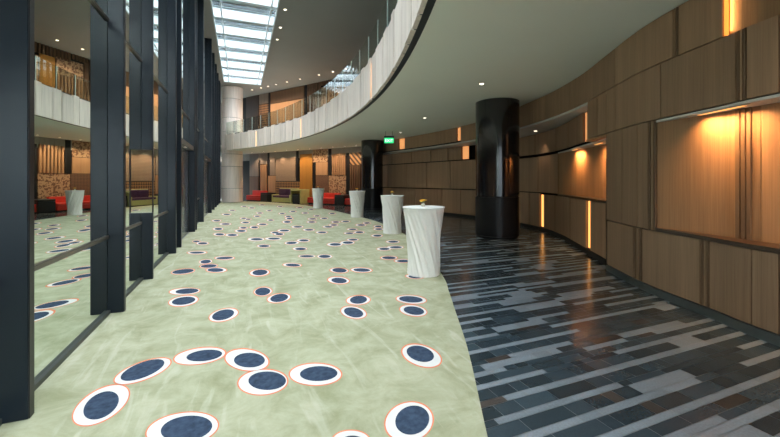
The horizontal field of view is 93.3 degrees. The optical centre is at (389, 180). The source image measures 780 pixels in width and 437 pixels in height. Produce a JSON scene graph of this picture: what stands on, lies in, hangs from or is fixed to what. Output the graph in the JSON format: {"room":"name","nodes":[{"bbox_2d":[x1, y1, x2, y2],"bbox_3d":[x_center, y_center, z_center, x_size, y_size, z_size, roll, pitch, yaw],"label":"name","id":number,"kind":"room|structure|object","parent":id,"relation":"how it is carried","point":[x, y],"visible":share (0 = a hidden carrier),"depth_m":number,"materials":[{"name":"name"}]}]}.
{"room":"theater foyer","nodes":[
{"label":"theater foyer","id":0,"kind":"room"},
{"bbox_2d":[0,0,207,425],"bbox_3d":[-6.272,-2.570,11.374,0.280,8.400,36.200,0,0,-22],"label":"window","id":1,"kind":"structure","parent":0,"point":[71,236],"depth_m":3.59,"materials":[{"name":"clear glass"}]},
{"bbox_2d":[0,0,33,423],"bbox_3d":[-2.387,-2.623,2.348,0.161,8.283,0.070,0,0,-22],"label":"mullion","id":2,"kind":"object","parent":1,"relation":"attached to","point":[16,16],"depth_m":2.32,"materials":[{"name":"metal"}]},
{"bbox_2d":[108,0,125,312],"bbox_3d":[-3.172,-2.623,4.274,0.161,8.283,0.070,0,0,-22],"label":"mullion","id":3,"kind":"object","parent":1,"relation":"attached to","point":[116,8],"depth_m":4.24,"materials":[{"name":"metal"}]},
{"bbox_2d":[141,0,153,279],"bbox_3d":[-3.758,-2.623,5.703,0.155,8.283,0.060,0,0,-22],"label":"mullion","id":4,"kind":"object","parent":1,"relation":"attached to","point":[147,6],"depth_m":5.68,"materials":[{"name":"metal"}]},
{"bbox_2d":[167,0,175,253],"bbox_3d":[-4.578,-2.623,7.723,0.161,8.283,0.080,0,0,-22],"label":"mullion","id":5,"kind":"object","parent":1,"relation":"attached to","point":[171,4],"depth_m":7.69,"materials":[{"name":"metal"}]},
{"bbox_2d":[176,0,181,247],"bbox_3d":[-4.867,-2.623,8.432,0.161,8.283,0.110,0,0,-22],"label":"mullion","id":6,"kind":"object","parent":1,"relation":"attached to","point":[178,2],"depth_m":8.39,"materials":[{"name":"metal"}]},
{"bbox_2d":[182,138,193,237],"bbox_3d":[-5.390,0.254,9.655,0.175,2.528,2.450,0,0,-22],"label":"door","id":7,"kind":"structure","parent":1,"relation":"in","point":[186,146],"depth_m":10.09,"materials":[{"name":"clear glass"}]},
{"bbox_2d":[189,0,194,231],"bbox_3d":[-5.918,-2.623,11.011,0.161,8.283,0.100,0,0,-22],"label":"mullion","id":8,"kind":"object","parent":1,"relation":"attached to","point":[191,2],"depth_m":10.97,"materials":[{"name":"metal"}]},
{"bbox_2d":[195,0,196,229],"bbox_3d":[-6.099,-2.623,11.455,0.161,8.283,0.080,0,0,-22],"label":"mullion","id":9,"kind":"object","parent":1,"relation":"attached to","point":[195,0],"depth_m":11.44,"materials":[{"name":"metal"}]},
{"bbox_2d":[199,0,203,221],"bbox_3d":[-7.001,-2.623,13.668,0.161,8.283,0.100,0,0,-22],"label":"mullion","id":10,"kind":"object","parent":1,"relation":"attached to","point":[201,2],"depth_m":13.62,"materials":[{"name":"metal"}]},
{"bbox_2d":[204,155,210,215],"bbox_3d":[-7.787,0.254,15.535,0.175,2.528,3.550,0,0,-22],"label":"door","id":11,"kind":"structure","parent":1,"relation":"in","point":[206,159],"depth_m":16.23,"materials":[{"name":"clear glass"}]},
{"bbox_2d":[208,38,211,212],"bbox_3d":[-8.568,-2.623,17.511,0.161,8.283,0.100,0,0,-22],"label":"mullion","id":12,"kind":"object","parent":1,"relation":"attached to","point":[209,39],"depth_m":17.48,"materials":[{"name":"metal"}]},
{"bbox_2d":[212,53,214,209],"bbox_3d":[-9.362,-2.623,19.461,0.161,8.283,0.090,0,0,-22],"label":"mullion","id":13,"kind":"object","parent":1,"relation":"attached to","point":[213,54],"depth_m":19.43,"materials":[{"name":"metal"}]},
{"bbox_2d":[215,64,216,206],"bbox_3d":[-10.117,-2.623,21.313,0.161,8.283,0.090,0,0,-22],"label":"mullion","id":14,"kind":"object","parent":1,"relation":"attached to","point":[215,64],"depth_m":21.29,"materials":[{"name":"metal"}]},
{"bbox_2d":[217,73,218,204],"bbox_3d":[-10.833,-2.623,23.067,0.161,8.283,0.100,0,0,-22],"label":"mullion","id":15,"kind":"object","parent":1,"relation":"attached to","point":[217,73],"depth_m":23.04,"materials":[{"name":"metal"}]},
{"bbox_2d":[219,81,219,203],"bbox_3d":[-11.550,-2.623,24.827,0.161,8.283,0.100,0,0,-22],"label":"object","id":16,"kind":"structure","parent":1,"relation":"attached to","point":[219,81],"depth_m":24.80,"materials":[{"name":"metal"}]},
{"bbox_2d":[220,83,220,202],"bbox_3d":[-11.814,-2.623,25.475,0.161,8.283,0.100,0,0,-22],"label":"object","id":17,"kind":"structure","parent":1,"relation":"attached to","point":[220,83],"depth_m":25.46,"materials":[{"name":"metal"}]},
{"bbox_2d":[204,0,396,99],"bbox_3d":[-0.286,-6.945,17.054,15.655,0.350,42.200,0,0,-22],"label":"ceiling","id":18,"kind":"structure","parent":0,"point":[317,38],"depth_m":17.73,"materials":[{"name":"paint"}]},
{"bbox_2d":[210,0,279,84],"bbox_3d":[-4.179,-6.940,10.715,2.450,0.340,32.340,0,0,-22],"label":"skylight","id":19,"kind":"object","parent":18,"relation":"attached to","point":[244,29],"visible":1,"depth_m":17.48,"materials":[{"name":"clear glass"}]},
{"bbox_2d":[221,84,384,199],"bbox_3d":[-8.014,-2.570,27.513,18.520,8.400,0.306,0,0,34],"label":"wall","id":20,"kind":"structure","parent":0,"point":[289,154],"depth_m":28.23,"materials":[{"name":"grey paint"}]},
{"bbox_2d":[246,95,258,130],"bbox_3d":[-10.972,-4.720,29.349,1.584,4.080,0.069,0,0,34],"label":"wall panel","id":21,"kind":"object","parent":20,"relation":"attached to","point":[252,103],"visible":0.58,"depth_m":29.29,"materials":[{"name":"grey wood"}]},
{"bbox_2d":[250,154,258,175],"bbox_3d":[-10.782,-1.258,29.221,1.124,1.770,0.069,0,0,34],"label":"wall panel","id":22,"kind":"object","parent":20,"relation":"attached to","point":[254,162],"visible":1,"depth_m":29.14,"materials":[{"name":"grey wood"}]},
{"bbox_2d":[250,177,258,194],"bbox_3d":[-10.782,0.589,29.221,1.124,1.876,0.069,0,0,34],"label":"wall panel","id":23,"kind":"object","parent":20,"relation":"attached to","point":[254,181],"visible":0.58,"depth_m":29.14,"materials":[{"name":"brown wood"}]},
{"bbox_2d":[259,103,267,128],"bbox_3d":[-9.790,-4.325,28.551,1.096,3.290,0.069,0,0,34],"label":"wall panel","id":24,"kind":"object","parent":20,"relation":"attached to","point":[263,108],"visible":0.58,"depth_m":28.52,"materials":[{"name":"brown wood"}]},
{"bbox_2d":[259,93,267,103],"bbox_3d":[-9.790,-6.384,28.551,1.096,0.752,0.069,0,0,34],"label":"wall panel","id":25,"kind":"object","parent":20,"relation":"attached to","point":[263,98],"visible":1,"depth_m":28.52,"materials":[{"name":"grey wood"}]},
{"bbox_2d":[260,164,267,190],"bbox_3d":[-9.776,0.124,28.512,0.791,2.805,0.119,0,0,34],"label":"wall panel","id":26,"kind":"object","parent":20,"relation":"attached to","point":[263,168],"visible":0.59,"depth_m":28.51,"materials":[{"name":"brown wood"}]},
{"bbox_2d":[261,154,266,163],"bbox_3d":[-9.762,-1.704,28.532,0.791,0.775,0.069,0,0,34],"label":"wall panel","id":27,"kind":"object","parent":20,"relation":"attached to","point":[263,156],"visible":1,"depth_m":28.48,"materials":[{"name":"grey wood"}]},
{"bbox_2d":[267,153,269,174],"bbox_3d":[-9.296,-1.296,28.218,0.238,1.735,0.069,0,0,34],"label":"wall panel","id":28,"kind":"object","parent":20,"relation":"attached to","point":[268,154],"visible":0.94,"depth_m":28.18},
{"bbox_2d":[268,93,269,125],"bbox_3d":[-9.227,-4.720,28.171,0.166,4.080,0.069,0,0,34],"label":"wall panel","id":29,"kind":"object","parent":20,"relation":"attached to","point":[268,93],"visible":0.58,"depth_m":28.15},
{"bbox_2d":[268,176,275,192],"bbox_3d":[-8.991,0.566,28.012,0.832,1.922,0.069,0,0,34],"label":"wall panel","id":30,"kind":"object","parent":20,"relation":"attached to","point":[271,179],"visible":0.58,"depth_m":27.92,"materials":[{"name":"beige wood"}]},
{"bbox_2d":[270,157,275,174],"bbox_3d":[-8.902,-1.104,27.952,0.618,1.359,0.069,0,0,34],"label":"wall panel","id":31,"kind":"object","parent":20,"relation":"attached to","point":[272,160],"visible":1,"depth_m":27.89,"materials":[{"name":"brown wood"}]},
{"bbox_2d":[276,158,295,180],"bbox_3d":[-7.691,-0.847,27.134,2.164,1.695,0.069,0,0,34],"label":"wall panel","id":32,"kind":"object","parent":20,"relation":"attached to","point":[285,167],"visible":1,"depth_m":27.06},
{"bbox_2d":[270,98,303,125],"bbox_3d":[-7.593,-4.262,27.068,3.659,3.163,0.070,0,0,34],"label":"wall panel","id":33,"kind":"object","parent":20,"relation":"attached to","point":[298,104],"visible":0.46,"depth_m":27.03,"materials":[{"name":"beige wood"}]},
{"bbox_2d":[270,85,303,103],"bbox_3d":[-7.593,-6.320,27.068,3.659,0.880,0.070,0,0,34],"label":"wall panel","id":34,"kind":"object","parent":20,"relation":"attached to","point":[294,93],"visible":1,"depth_m":26.97,"materials":[{"name":"brown wood"}]},
{"bbox_2d":[276,181,299,193],"bbox_3d":[-7.519,0.782,27.018,2.580,1.490,0.070,0,0,34],"label":"wall panel","id":35,"kind":"object","parent":20,"relation":"attached to","point":[279,184],"visible":0.48,"depth_m":27.09,"materials":[{"name":"brown wood"}]},
{"bbox_2d":[296,151,298,180],"bbox_3d":[-6.638,-1.075,26.423,0.247,2.178,0.069,0,0,34],"label":"wall panel","id":36,"kind":"object","parent":20,"relation":"attached to","point":[297,152],"visible":0.9,"depth_m":26.38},
{"bbox_2d":[304,85,306,114],"bbox_3d":[-5.925,-4.720,25.942,0.237,4.080,0.069,0,0,34],"label":"wall panel","id":37,"kind":"object","parent":20,"relation":"attached to","point":[305,86],"visible":0.52,"depth_m":25.92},
{"bbox_2d":[300,154,312,196],"bbox_3d":[-5.906,-0.187,25.930,1.221,3.428,0.069,0,0,34],"label":"wall panel","id":38,"kind":"object","parent":20,"relation":"attached to","point":[306,160],"visible":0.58,"depth_m":25.86,"materials":[{"name":"orange wood"}]},
{"bbox_2d":[307,82,317,112],"bbox_3d":[-5.373,-4.720,25.539,1.020,4.080,0.119,0,0,34],"label":"wall panel","id":39,"kind":"object","parent":20,"relation":"attached to","point":[312,89],"visible":0.36,"depth_m":25.46,"materials":[{"name":"brown wood"}]},
{"bbox_2d":[312,162,315,196],"bbox_3d":[-5.253,0.123,25.489,0.267,2.807,0.069,0,0,34],"label":"wall panel","id":40,"kind":"object","parent":20,"relation":"attached to","point":[314,163],"visible":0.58,"depth_m":25.45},
{"bbox_2d":[318,86,320,107],"bbox_3d":[-4.810,-4.588,25.160,0.232,3.815,0.119,0,0,34],"label":"wall panel","id":41,"kind":"object","parent":20,"relation":"attached to","point":[319,87],"visible":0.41,"depth_m":25.12,"materials":[{"name":"brown wood"}]},
{"bbox_2d":[313,149,327,161],"bbox_3d":[-4.770,-1.732,25.163,1.394,0.867,0.069,0,0,34],"label":"wall panel","id":42,"kind":"object","parent":20,"relation":"attached to","point":[319,155],"visible":1,"depth_m":25.10,"materials":[{"name":"brown wood"}]},
{"bbox_2d":[316,162,327,174],"bbox_3d":[-4.649,-0.841,25.081,1.103,0.865,0.069,0,0,34],"label":"wall panel","id":43,"kind":"object","parent":20,"relation":"attached to","point":[321,167],"visible":1,"depth_m":25.02,"materials":[{"name":"beige wood"}]},
{"bbox_2d":[316,175,328,192],"bbox_3d":[-4.619,0.570,25.061,1.177,1.915,0.069,0,0,34],"label":"wall panel","id":44,"kind":"object","parent":20,"relation":"attached to","point":[322,181],"visible":0.48,"depth_m":24.94,"materials":[{"name":"brown wood"}]},
{"bbox_2d":[318,80,327,85],"bbox_3d":[-4.541,-6.621,24.978,0.881,0.278,0.119,0,0,34],"label":"wall panel","id":45,"kind":"object","parent":20,"relation":"attached to","point":[323,83],"visible":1,"depth_m":24.94,"materials":[{"name":"brown wood"}]},
{"bbox_2d":[321,99,330,105],"bbox_3d":[-4.114,-4.077,24.690,1.362,2.795,0.119,0,0,34],"label":"wall panel","id":46,"kind":"object","parent":20,"relation":"attached to","point":[322,101],"visible":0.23,"depth_m":24.87,"materials":[{"name":"brown wood"}]},
{"bbox_2d":[321,86,336,99],"bbox_3d":[-4.100,-5.938,24.710,1.362,0.872,0.069,0,0,34],"label":"wall panel","id":47,"kind":"object","parent":20,"relation":"attached to","point":[330,90],"visible":0.82,"depth_m":24.69,"materials":[{"name":"brown wood"}]},
{"bbox_2d":[328,149,331,174],"bbox_3d":[-4.009,-1.283,24.649,0.285,1.762,0.069,0,0,34],"label":"wall panel","id":48,"kind":"object","parent":20,"relation":"attached to","point":[329,150],"visible":1,"depth_m":24.61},
{"bbox_2d":[329,175,345,194],"bbox_3d":[-3.478,0.576,24.291,1.491,1.903,0.069,0,0,34],"label":"wall panel","id":49,"kind":"object","parent":20,"relation":"attached to","point":[337,183],"visible":0.58,"depth_m":24.23,"materials":[{"name":"brown wood"}]},
{"bbox_2d":[332,153,345,174],"bbox_3d":[-3.369,-1.101,24.186,1.192,1.413,0.119,0,0,34],"label":"wall panel","id":50,"kind":"object","parent":20,"relation":"attached to","point":[338,162],"visible":1,"depth_m":24.12,"materials":[{"name":"brown wood"}]},
{"bbox_2d":[337,84,344,94],"bbox_3d":[-3.205,-4.482,24.107,0.696,3.603,0.069,0,0,34],"label":"wall panel","id":51,"kind":"object","parent":20,"relation":"attached to","point":[340,88],"visible":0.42,"depth_m":24.09,"materials":[{"name":"white glass"}]},
{"bbox_2d":[328,74,358,86],"bbox_3d":[-2.984,-6.517,23.927,2.774,0.486,0.120,0,0,34],"label":"wall panel","id":52,"kind":"object","parent":20,"relation":"attached to","point":[344,80],"visible":0.8,"depth_m":23.94,"materials":[{"name":"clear glass"}]},
{"bbox_2d":[346,153,349,194],"bbox_3d":[-2.714,-0.140,23.775,0.255,3.334,0.069,0,0,34],"label":"wall panel","id":53,"kind":"object","parent":20,"relation":"attached to","point":[347,154],"visible":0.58,"depth_m":23.75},
{"bbox_2d":[350,165,360,190],"bbox_3d":[-2.208,0.264,23.403,0.902,2.526,0.119,0,0,34],"label":"wall panel","id":54,"kind":"object","parent":20,"relation":"attached to","point":[355,170],"visible":0.56,"depth_m":23.34,"materials":[{"name":"brown wood"}]},
{"bbox_2d":[350,152,360,164],"bbox_3d":[-2.194,-1.415,23.424,0.902,0.795,0.069,0,0,34],"label":"wall panel","id":55,"kind":"object","parent":20,"relation":"attached to","point":[355,159],"visible":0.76,"depth_m":23.38,"materials":[{"name":"brown wood"}]},
{"bbox_2d":[361,140,382,209],"bbox_3d":[-0.966,-0.320,19.854,1.170,3.698,1.170,0,0,-22],"label":"round column","id":56,"kind":"structure","parent":0,"point":[371,150],"depth_m":19.34,"materials":[{"name":"black paint"}]},
{"bbox_2d":[221,0,687,154],"bbox_3d":[-0.286,-2.420,17.054,15.655,0.500,42.200,0,0,-22],"label":"ceiling","id":57,"kind":"structure","parent":0,"point":[525,51],"depth_m":6.47,"materials":[{"name":"paint"}]},
{"bbox_2d":[225,0,435,149],"bbox_3d":[-3.790,-3.146,11.791,5.342,1.968,32.113,0,0,-22],"label":"parapet","id":58,"kind":"object","parent":57,"relation":"attached to","point":[409,18],"visible":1,"depth_m":10.53,"materials":[{"name":"paint"}]},
{"bbox_2d":[384,131,393,143],"bbox_3d":[-0.043,-1.899,16.007,0.430,0.539,0.067,0,0,0],"label":"exit sign","id":59,"kind":"object","parent":57,"relation":"hanging from","point":[387,139],"visible":1,"depth_m":15.98,"materials":[{"name":"green plastic"}]},
{"bbox_2d":[182,200,779,436],"bbox_3d":[-1.186,1.590,16.687,13.600,0.120,42.200,0,0,-22],"label":"floor","id":60,"kind":"structure","parent":0,"point":[559,344],"depth_m":3.28,"materials":[{"name":"tile"}]},
{"bbox_2d":[221,86,242,201],"bbox_3d":[-11.466,-2.623,26.751,1.430,8.282,1.430,0,0,-22],"label":"stone pier","id":61,"kind":"object","parent":60,"relation":"on","point":[231,96],"visible":0.91,"depth_m":26.14,"materials":[{"name":"stone"}]},
{"bbox_2d":[0,201,487,436],"bbox_3d":[-3.531,1.523,13.139,6.150,0.012,33.400,0,0,-22],"label":"carpet","id":62,"kind":"object","parent":60,"relation":"on","point":[268,319],"visible":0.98,"depth_m":3.28,"materials":[{"name":"green carpet"}]},
{"bbox_2d":[312,188,323,207],"bbox_3d":[-4.025,0.970,20.605,0.693,1.100,0.693,0,0,19],"label":"cocktail table","id":63,"kind":"object","parent":62,"relation":"on","point":[317,193],"visible":1,"depth_m":20.38,"materials":[{"name":"white fabric"}]},
{"bbox_2d":[349,191,364,217],"bbox_3d":[-1.385,0.970,15.504,0.693,1.100,0.693,0,0,-16],"label":"cocktail table","id":64,"kind":"object","parent":62,"relation":"on","point":[356,197],"visible":1,"depth_m":15.27,"materials":[{"name":"white fabric"}]},
{"bbox_2d":[381,195,403,233],"bbox_3d":[0.067,0.970,10.751,0.693,1.100,0.693,0,0,-43],"label":"cocktail table","id":65,"kind":"object","parent":62,"relation":"on","point":[392,205],"visible":1,"depth_m":10.52,"materials":[{"name":"white fabric"}]},
{"bbox_2d":[403,205,444,277],"bbox_3d":[0.550,0.970,6.029,0.693,1.100,0.693,0,0,-5],"label":"cocktail table","id":66,"kind":"object","parent":62,"relation":"on","point":[423,225],"visible":1,"depth_m":5.80,"materials":[{"name":"white fabric"}]},
{"bbox_2d":[419,199,425,206],"bbox_3d":[0.544,0.359,6.048,0.131,0.118,0.133,0,0,0],"label":"flower vase","id":67,"kind":"object","parent":66,"relation":"on","point":[421,200],"visible":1,"depth_m":6.02,"materials":[{"name":"clear glass"}]},
{"bbox_2d":[246,190,267,200],"bbox_3d":[-10.173,1.129,28.141,1.707,0.798,0.720,0,0,34],"label":"bench sofa","id":68,"kind":"object","parent":60,"relation":"on","point":[256,196],"visible":0.76,"depth_m":28.04,"materials":[{"name":"red fabric"}]},
{"bbox_2d":[260,192,275,201],"bbox_3d":[-9.056,1.199,27.365,0.794,0.658,0.794,0,0,34],"label":"stool","id":69,"kind":"object","parent":60,"relation":"on","point":[265,197],"visible":0.81,"depth_m":27.03,"materials":[{"name":"black leather"}]},
{"bbox_2d":[272,188,298,202],"bbox_3d":[-7.427,1.019,26.124,1.955,1.018,0.850,0,0,34],"label":"sofa","id":70,"kind":"object","parent":60,"relation":"on","point":[283,196],"visible":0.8,"depth_m":26.11,"materials":[{"name":"fabric"}]},
{"bbox_2d":[273,195,288,197],"bbox_3d":[-7.491,1.099,26.029,1.745,0.138,0.580,0,0,34],"label":"seat cushion","id":71,"kind":"object","parent":70,"relation":"on","point":[274,196],"depth_m":26.03,"materials":[{"name":"purple fabric"}]},
{"bbox_2d":[279,189,286,194],"bbox_3d":[-7.670,0.790,26.548,0.858,0.480,0.160,0,0,34],"label":"cushion","id":72,"kind":"object","parent":70,"relation":"on","point":[281,191],"depth_m":26.47,"materials":[{"name":"purple fabric"}]},
{"bbox_2d":[292,193,299,203],"bbox_3d":[-6.229,1.199,25.233,0.663,0.658,0.663,0,0,34],"label":"stool","id":73,"kind":"object","parent":60,"relation":"on","point":[296,197],"visible":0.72,"depth_m":24.91,"materials":[{"name":"black leather"}]},
{"bbox_2d":[290,189,308,203],"bbox_3d":[-6.179,1.049,25.252,1.008,0.958,0.800,0,0,34],"label":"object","id":74,"kind":"object","parent":60,"relation":"on","point":[304,193],"visible":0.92,"depth_m":25.00,"materials":[{"name":"fabric"}]},
{"bbox_2d":[307,193,340,204],"bbox_3d":[-4.348,1.159,24.208,2.364,0.738,0.720,0,0,34],"label":"bench sofa","id":75,"kind":"object","parent":60,"relation":"on","point":[328,198],"visible":0.42,"depth_m":23.94,"materials":[{"name":"red fabric"}]},
{"bbox_2d":[334,194,349,205],"bbox_3d":[-2.955,1.199,23.244,0.789,0.658,0.789,0,0,34],"label":"stool","id":76,"kind":"object","parent":60,"relation":"on","point":[339,199],"visible":0.77,"depth_m":22.90,"materials":[{"name":"black leather"}]},
{"bbox_2d":[334,194,349,196],"bbox_3d":[-2.955,0.930,23.244,0.789,0.120,0.789,0,0,34],"label":"cushion","id":77,"kind":"object","parent":76,"relation":"on","point":[342,195],"depth_m":22.92,"materials":[{"name":"black leather"}]},
{"bbox_2d":[345,198,350,205],"bbox_3d":[-2.364,1.159,22.869,0.609,0.738,0.720,0,0,34],"label":"bench sofa","id":78,"kind":"object","parent":60,"relation":"on","point":[347,201],"visible":0.17,"depth_m":22.60,"materials":[{"name":"red fabric"}]},
{"bbox_2d":[475,98,519,239],"bbox_3d":[2.948,-0.320,10.121,1.170,3.698,1.170,0,0,-22],"label":"round column","id":79,"kind":"structure","parent":0,"point":[497,120],"depth_m":9.62,"materials":[{"name":"black paint"}]},
{"bbox_2d":[360,0,779,346],"bbox_3d":[3.647,-2.570,10.811,4.420,8.400,27.958,0,0,-15],"label":"wall","id":80,"kind":"structure","parent":0,"point":[681,62],"depth_m":5.24,"materials":[{"name":"brown wood"}]},
{"bbox_2d":[400,138,404,148],"bbox_3d":[0.626,-1.878,18.609,0.031,0.536,0.451,0,0,-32],"label":"wall light slot","id":81,"kind":"object","parent":80,"relation":"attached to","point":[402,141],"visible":1,"depth_m":18.57,"materials":[{"name":"orange"}]},
{"bbox_2d":[458,127,460,140],"bbox_3d":[2.791,-1.878,14.744,0.031,0.536,0.210,0,0,-24],"label":"wall light slot","id":82,"kind":"object","parent":80,"relation":"attached to","point":[459,128],"visible":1,"depth_m":14.73,"materials":[{"name":"orange"}]},
{"bbox_2d":[463,146,468,159],"bbox_3d":[3.221,-1.200,15.603,0.032,0.560,0.372,0,0,-31],"label":"wall light slot","id":83,"kind":"object","parent":80,"relation":"attached to","point":[465,148],"visible":1,"depth_m":15.61,"materials":[{"name":"orange"}]},
{"bbox_2d":[360,102,587,156],"bbox_3d":[2.262,-1.522,15.273,2.876,0.045,17.872,0,0,-18],"label":"shelf","id":84,"kind":"object","parent":80,"relation":"attached to","point":[544,125],"depth_m":10.51,"materials":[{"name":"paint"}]},
{"bbox_2d":[542,194,544,226],"bbox_3d":[4.697,0.910,11.261,0.031,1.000,0.207,0,0,-3],"label":"wall light slot","id":85,"kind":"object","parent":80,"relation":"attached to","point":[542,194],"visible":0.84,"depth_m":11.25,"materials":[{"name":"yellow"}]},
{"bbox_2d":[542,195,543,226],"bbox_3d":[4.687,0.910,11.260,0.011,0.980,0.198,0,0,-3],"label":"diffuser","id":86,"kind":"object","parent":85,"relation":"attached to","point":[542,195],"depth_m":11.26,"materials":[{"name":"yellow plastic"}]},
{"bbox_2d":[558,138,605,202],"bbox_3d":[4.433,-0.190,8.268,0.424,1.180,3.553,0,0,11],"label":"display niche","id":87,"kind":"object","parent":80,"relation":"attached to","point":[581,171],"visible":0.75,"depth_m":8.45,"materials":[{"name":"brown wood"}]},
{"bbox_2d":[558,194,605,202],"bbox_3d":[4.432,0.378,8.268,0.422,0.044,3.553,0,0,11],"label":"shelf","id":88,"kind":"object","parent":87,"relation":"attached to","point":[596,198],"depth_m":7.99,"materials":[{"name":"brown wood"}]},
{"bbox_2d":[585,112,586,141],"bbox_3d":[4.219,-1.160,7.854,0.030,0.640,0.213,0,0,11],"label":"wall light slot","id":89,"kind":"object","parent":80,"relation":"attached to","point":[586,112],"visible":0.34,"depth_m":7.95,"materials":[{"name":"orange"}]},
{"bbox_2d":[588,201,589,247],"bbox_3d":[4.179,0.910,7.657,0.030,1.000,0.229,0,0,11],"label":"wall light slot","id":90,"kind":"object","parent":80,"relation":"attached to","point":[588,201],"visible":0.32,"depth_m":7.69,"materials":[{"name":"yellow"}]},
{"bbox_2d":[655,94,779,253],"bbox_3d":[4.334,-0.070,0.973,0.533,1.480,8.024,0,0,-14],"label":"display niche","id":91,"kind":"object","parent":80,"relation":"attached to","point":[718,173],"visible":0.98,"depth_m":4.15,"materials":[{"name":"brown wood"}]},
{"bbox_2d":[655,228,779,253],"bbox_3d":[4.333,0.648,0.972,0.530,0.044,8.024,0,0,-14],"label":"shelf","id":92,"kind":"object","parent":91,"relation":"attached to","point":[751,243],"depth_m":3.98,"materials":[{"name":"brown wood"}]},
{"bbox_2d":[697,104,749,114],"bbox_3d":[3.626,-0.774,4.036,0.060,0.010,0.590,0,0,-1],"label":"lamp","id":93,"kind":"object","parent":91,"relation":"attached to","point":[744,104],"visible":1,"depth_m":3.96,"materials":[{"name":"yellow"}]},
{"bbox_2d":[724,0,779,35],"bbox_3d":[3.908,-1.863,2.295,0.122,0.606,3.409,0,0,-10],"label":"display niche","id":94,"kind":"object","parent":80,"relation":"attached to","point":[738,14],"depth_m":3.77,"materials":[{"name":"brown wood"}]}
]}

